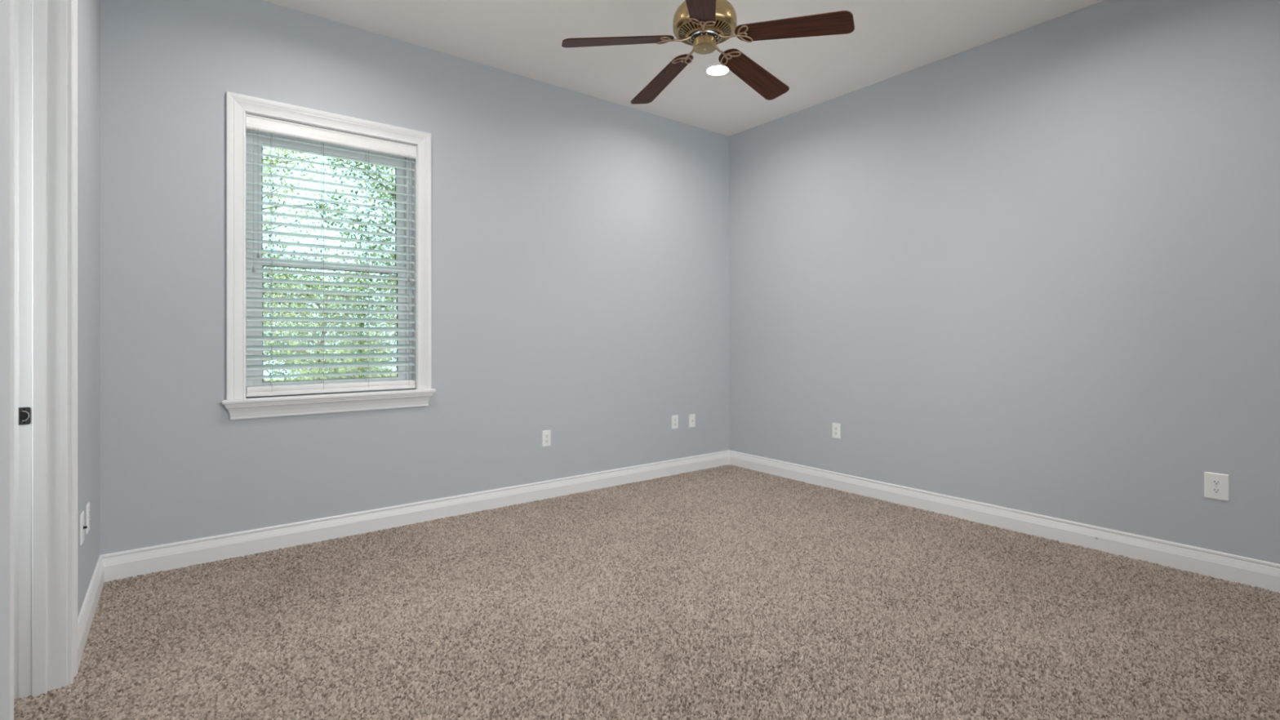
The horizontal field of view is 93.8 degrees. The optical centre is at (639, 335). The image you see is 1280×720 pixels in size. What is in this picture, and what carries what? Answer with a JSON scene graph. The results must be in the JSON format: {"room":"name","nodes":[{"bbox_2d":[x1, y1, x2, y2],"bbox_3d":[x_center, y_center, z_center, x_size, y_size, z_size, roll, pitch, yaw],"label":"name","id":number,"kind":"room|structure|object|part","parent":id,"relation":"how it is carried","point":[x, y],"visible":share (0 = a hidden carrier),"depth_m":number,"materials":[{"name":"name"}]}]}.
{"room":"empty bedroom","nodes":[
{"label":"empty bedroom","id":0,"kind":"room"},
{"bbox_2d":[77,0,99,617],"bbox_3d":[-1.370,-0.324,1.197,0.115,3.032,4.150,0,0,-38],"label":"wall","id":1,"kind":"structure","parent":0,"point":[88,11],"depth_m":2.48,"materials":[{"name":"grey paint"}]},
{"bbox_2d":[0,0,77,719],"bbox_3d":[-1.702,-0.076,1.626,0.153,2.537,1.065,0,0,-38],"label":"door frame","id":2,"kind":"structure","parent":1,"relation":"in","point":[38,38],"depth_m":1.96,"materials":[{"name":"white paint"}]},
{"bbox_3d":[-1.348,-0.076,1.277,0.019,2.537,0.079,0,0,-38],"label":"casing","id":3,"kind":"part","parent":2,"relation":"part of","materials":[{"name":"white paint"}]},
{"bbox_3d":[-2.057,-0.076,1.975,0.019,2.537,0.079,0,0,-38],"label":"casing","id":4,"kind":"part","parent":2,"relation":"part of","materials":[{"name":"white paint"}]},
{"bbox_3d":[-2.009,0.261,1.954,0.028,0.057,0.003,0,0,-38],"label":"strike plate","id":5,"kind":"part","parent":2,"relation":"part of","materials":[{"name":"black metal"}]},
{"bbox_3d":[-1.950,-0.076,2.057,0.019,2.537,0.079,0,0,-38],"label":"casing","id":6,"kind":"part","parent":2,"relation":"part of","materials":[{"name":"white paint"}]},
{"bbox_2d":[80,511,87,545],"bbox_3d":[-2.160,0.744,2.325,0.017,0.115,0.070,0,0,-38],"label":"cable plate","id":7,"kind":"object","parent":1,"relation":"attached to","point":[82,527],"visible":1,"depth_m":2.30,"materials":[{"name":"white plastic"}]},
{"bbox_3d":[-2.164,0.744,2.321,0.006,0.115,0.070,0,0,-38],"label":"plate","id":8,"kind":"part","parent":7,"relation":"part of","materials":[{"name":"white plastic"}]},
{"bbox_2d":[86,502,89,533],"bbox_3d":[-2.276,0.750,2.469,0.009,0.115,0.070,0,0,-38],"label":"wall outlet","id":9,"kind":"object","parent":1,"relation":"attached to","point":[88,503],"visible":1,"depth_m":2.46,"materials":[{"name":"white plastic"}]},
{"bbox_2d":[77,555,104,669],"bbox_3d":[-1.318,1.122,1.237,0.016,0.140,4.150,0,0,-38],"label":"baseboard","id":10,"kind":"structure","parent":1,"relation":"attached to","point":[85,619],"depth_m":2.43,"materials":[{"name":"white paint"}]},
{"bbox_2d":[99,0,728,555],"bbox_3d":[-1.438,-0.324,3.856,5.900,3.032,0.140,0,0,-38],"label":"wall","id":11,"kind":"structure","parent":0,"point":[580,242],"depth_m":3.86,"materials":[{"name":"grey paint"}]},
{"bbox_2d":[221,91,435,419],"bbox_3d":[-1.806,-0.423,3.553,1.121,1.739,0.208,0,0,-38],"label":"window","id":12,"kind":"structure","parent":11,"relation":"in","point":[237,105],"depth_m":3.46,"materials":[{"name":"white paint"}]},
{"bbox_3d":[-2.158,-0.477,3.196,0.083,1.631,0.022,0,0,-38],"label":"casing","id":13,"kind":"part","parent":12,"relation":"part of","materials":[{"name":"white paint"}]},
{"bbox_3d":[-1.846,-0.436,3.605,0.911,1.548,0.078,0,0,-38],"label":"frame","id":14,"kind":"part","parent":12,"relation":"part of","materials":[{"name":"white plastic"}]},
{"bbox_3d":[-1.856,-0.777,3.617,0.827,0.755,0.030,0,0,-38],"label":"sash","id":15,"kind":"part","parent":12,"relation":"part of","materials":[{"name":"white plastic"}]},
{"bbox_3d":[-1.765,-1.252,3.500,1.077,0.083,0.022,0,0,-38],"label":"head casing","id":16,"kind":"part","parent":12,"relation":"part of","materials":[{"name":"white paint"}]},
{"bbox_3d":[-1.835,-0.067,3.591,0.827,0.750,0.030,0,0,-38],"label":"sash","id":17,"kind":"part","parent":12,"relation":"part of","materials":[{"name":"white plastic"}]},
{"bbox_2d":[245,113,416,396],"bbox_3d":[-1.790,-0.436,3.533,0.901,1.536,0.086,0,0,-38],"label":"window blind","id":18,"kind":"object","parent":12,"relation":"attached to","point":[253,122],"visible":1,"depth_m":3.50,"materials":[{"name":"white plastic"}]},
{"bbox_3d":[-2.098,-0.755,3.249,0.002,0.760,0.002,0,0,-38],"label":"lift cord","id":19,"kind":"part","parent":18,"relation":"part of","materials":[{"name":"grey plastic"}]},
{"bbox_3d":[-2.081,-0.795,3.262,0.002,0.680,0.002,0,0,-38],"label":"lift cord","id":20,"kind":"part","parent":18,"relation":"part of","materials":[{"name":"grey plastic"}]},
{"bbox_3d":[-2.057,-0.415,3.339,0.002,1.470,0.064,0,0,-38],"label":"ladder cord","id":21,"kind":"part","parent":18,"relation":"part of","materials":[{"name":"white fabric"}]},
{"bbox_3d":[-1.855,-0.415,3.496,0.002,1.470,0.064,0,0,-38],"label":"ladder cord","id":22,"kind":"part","parent":18,"relation":"part of","materials":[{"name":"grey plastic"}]},
{"bbox_3d":[-1.796,0.305,3.541,0.899,0.054,0.066,0,0,-38],"label":"rail","id":23,"kind":"part","parent":18,"relation":"part of","materials":[{"name":"white plastic"}]},
{"bbox_3d":[-1.661,-0.415,3.646,0.002,1.470,0.064,0,0,-38],"label":"ladder cord","id":24,"kind":"part","parent":18,"relation":"part of","materials":[{"name":"white fabric"}]},
{"bbox_3d":[-1.473,-0.415,3.790,0.002,1.470,0.064,0,0,-38],"label":"ladder cord","id":25,"kind":"part","parent":18,"relation":"part of","materials":[{"name":"white fabric"}]},
{"bbox_3d":[-1.372,-0.477,3.804,0.083,1.631,0.022,0,0,-38],"label":"casing","id":26,"kind":"part","parent":12,"relation":"part of","materials":[{"name":"white paint"}]},
{"bbox_2d":[102,450,728,582],"bbox_3d":[-0.881,1.122,4.187,4.315,0.140,0.016,0,0,-38],"label":"baseboard","id":27,"kind":"structure","parent":11,"relation":"attached to","point":[122,565],"depth_m":3.59,"materials":[{"name":"white paint"}]},
{"bbox_2d":[542,430,551,446],"bbox_3d":[-0.679,0.745,4.349,0.070,0.115,0.009,0,0,-38],"label":"wall outlet","id":28,"kind":"object","parent":11,"relation":"attached to","point":[546,435],"visible":1,"depth_m":4.35,"materials":[{"name":"white plastic"}]},
{"bbox_2d":[671,414,678,429],"bbox_3d":[0.299,0.734,5.105,0.070,0.115,0.009,0,0,-38],"label":"wall outlet","id":29,"kind":"object","parent":11,"relation":"attached to","point":[674,418],"visible":1,"depth_m":5.10,"materials":[{"name":"white plastic"}]},
{"bbox_2d":[688,413,695,427],"bbox_3d":[0.458,0.741,5.225,0.070,0.115,0.012,0,0,-38],"label":"cable plate","id":30,"kind":"object","parent":11,"relation":"attached to","point":[691,417],"visible":1,"depth_m":5.22,"materials":[{"name":"white plastic"}]},
{"bbox_2d":[262,0,1104,136],"bbox_3d":[-0.126,-1.915,2.158,5.900,0.150,4.450,0,0,-38],"label":"ceiling","id":31,"kind":"structure","parent":0,"point":[889,38],"depth_m":3.73,"materials":[{"name":"white paint"}]},
{"bbox_2d":[561,0,854,103],"bbox_3d":[0.316,-1.577,2.861,1.277,0.526,1.285,0,0,-38],"label":"ceiling fan","id":32,"kind":"object","parent":31,"relation":"hanging from","point":[702,24],"visible":1,"depth_m":2.76,"materials":[{"name":"brown wood"}]},
{"bbox_3d":[-0.098,-1.360,2.759,0.522,0.006,0.142,-7,13,-9],"label":"blade","id":33,"kind":"part","parent":32,"relation":"part of","materials":[{"name":"brown wood"}]},
{"bbox_3d":[0.117,-1.360,3.189,0.142,0.006,0.522,-14,-1,-28],"label":"blade","id":34,"kind":"part","parent":32,"relation":"part of","materials":[{"name":"brown wood"}]},
{"bbox_3d":[0.197,-1.398,2.809,0.122,0.039,0.029,0,0,-10],"label":"bracket arm","id":35,"kind":"part","parent":32,"relation":"part of","materials":[{"name":"gold metal"}]},
{"bbox_3d":[0.255,-1.398,2.924,0.029,0.039,0.122,0,0,-28],"label":"bracket arm","id":36,"kind":"part","parent":32,"relation":"part of","materials":[{"name":"gold metal"}]},
{"bbox_3d":[0.245,-1.360,2.422,0.142,0.006,0.522,12,9,7],"label":"blade","id":37,"kind":"part","parent":32,"relation":"part of","materials":[{"name":"brown wood"}]},
{"bbox_3d":[0.289,-1.398,2.718,0.029,0.039,0.122,0,0,9],"label":"bracket arm","id":38,"kind":"part","parent":32,"relation":"part of","materials":[{"name":"gold metal"}]},
{"bbox_3d":[0.382,-1.398,2.905,0.029,0.039,0.122,0,0,44],"label":"bracket arm","id":39,"kind":"part","parent":32,"relation":"part of","materials":[{"name":"gold metal"}]},
{"bbox_3d":[0.403,-1.398,2.778,0.122,0.039,0.029,0,0,27],"label":"bracket arm","id":40,"kind":"part","parent":32,"relation":"part of","materials":[{"name":"gold metal"}]},
{"bbox_3d":[0.592,-1.360,3.118,0.142,0.006,0.522,-16,-18,42],"label":"blade","id":41,"kind":"part","parent":32,"relation":"part of","materials":[{"name":"brown wood"}]},
{"bbox_3d":[0.671,-1.360,2.644,0.522,0.006,0.142,8,-9,26],"label":"blade","id":42,"kind":"part","parent":32,"relation":"part of","materials":[{"name":"brown wood"}]},
{"bbox_2d":[703,64,730,76],"bbox_3d":[0.538,-1.853,4.144,0.190,0.035,0.190,0,0,-38],"label":"recessed light","id":43,"kind":"object","parent":31,"relation":"in","point":[714,70],"visible":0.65,"depth_m":4.18,"materials":[{"name":"white paint"}]},
{"bbox_2d":[728,0,1279,564],"bbox_3d":[2.195,-0.324,3.857,0.150,3.032,4.300,0,0,-38],"label":"wall","id":44,"kind":"structure","parent":0,"point":[1036,268],"depth_m":3.53,"materials":[{"name":"grey paint"}]},
{"bbox_2d":[832,422,840,439],"bbox_3d":[1.512,0.731,4.612,0.009,0.115,0.070,0,0,-38],"label":"wall outlet","id":45,"kind":"object","parent":44,"relation":"attached to","point":[836,427],"visible":1,"depth_m":4.61,"materials":[{"name":"white plastic"}]},
{"bbox_2d":[728,450,1279,593],"bbox_3d":[2.083,1.122,3.865,0.017,0.140,4.150,0,0,-38],"label":"baseboard","id":46,"kind":"structure","parent":44,"relation":"attached to","point":[1215,564],"depth_m":3.48,"materials":[{"name":"white paint"}]},
{"bbox_2d":[1204,471,1229,501],"bbox_3d":[2.817,0.735,2.924,0.009,0.128,0.089,0,0,-38],"label":"wall outlet","id":47,"kind":"object","parent":44,"relation":"attached to","point":[1216,486],"visible":1,"depth_m":2.92,"materials":[{"name":"white plastic"}]},
{"bbox_2d":[1211,479,1221,485],"bbox_3d":[2.815,0.716,2.922,0.003,0.028,0.034,0,0,-38],"label":"receptacle","id":48,"kind":"object","parent":47,"relation":"attached to","point":[1214,482],"depth_m":2.92,"materials":[{"name":"white plastic"}]},
{"bbox_2d":[1211,487,1221,493],"bbox_3d":[2.815,0.754,2.922,0.003,0.028,0.034,0,0,-38],"label":"receptacle","id":49,"kind":"object","parent":47,"relation":"attached to","point":[1214,490],"depth_m":2.92,"materials":[{"name":"white plastic"}]},
{"bbox_3d":[-0.126,1.261,2.158,5.900,0.138,4.450,0,0,-38],"label":"floor","id":50,"kind":"structure","parent":0,"visible":0},
{"bbox_2d":[13,464,1279,719],"bbox_3d":[0.327,1.187,2.505,4.440,0.030,4.136,0,0,-38],"label":"carpet","id":51,"kind":"object","parent":50,"relation":"on","point":[729,592],"visible":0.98,"depth_m":2.42,"materials":[{"name":"beige carpet"}]},
{"label":"outside","id":52,"kind":"structure","parent":0,"visible":0},
{"bbox_2d":[262,373,396,382],"bbox_3d":[-6.745,1.655,13.668,26.000,0.150,21.840,0,0,-38],"label":"ground","id":53,"kind":"structure","parent":52,"point":[281,379],"depth_m":21.89,"materials":[{"name":"green plant"}]},
{"bbox_2d":[262,146,367,373],"bbox_3d":[-5.525,-0.643,7.689,3.776,4.549,4.174,0,0,-38],"label":"tree","id":54,"kind":"object","parent":53,"relation":"on","point":[267,160],"visible":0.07,"depth_m":8.21,"materials":[{"name":"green plant"}]},
{"bbox_2d":[262,239,396,381],"bbox_3d":[-5.816,-0.059,11.079,3.676,3.384,3.702,0,0,-12],"label":"shrub","id":55,"kind":"object","parent":53,"relation":"on","point":[278,275],"visible":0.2,"depth_m":10.67,"materials":[{"name":"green plant"}]},
{"bbox_2d":[265,322,396,380],"bbox_3d":[-2.471,0.754,4.913,1.305,1.760,1.426,0,0,12],"label":"shrub","id":56,"kind":"object","parent":53,"relation":"on","point":[340,370],"visible":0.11,"depth_m":4.81,"materials":[{"name":"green plant"}]},
{"bbox_2d":[297,157,396,377],"bbox_3d":[-2.513,-0.396,6.810,2.339,4.056,2.292,0,0,18],"label":"tree","id":57,"kind":"object","parent":53,"relation":"on","point":[348,162],"visible":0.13,"depth_m":6.50,"materials":[{"name":"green plant"}]}
]}

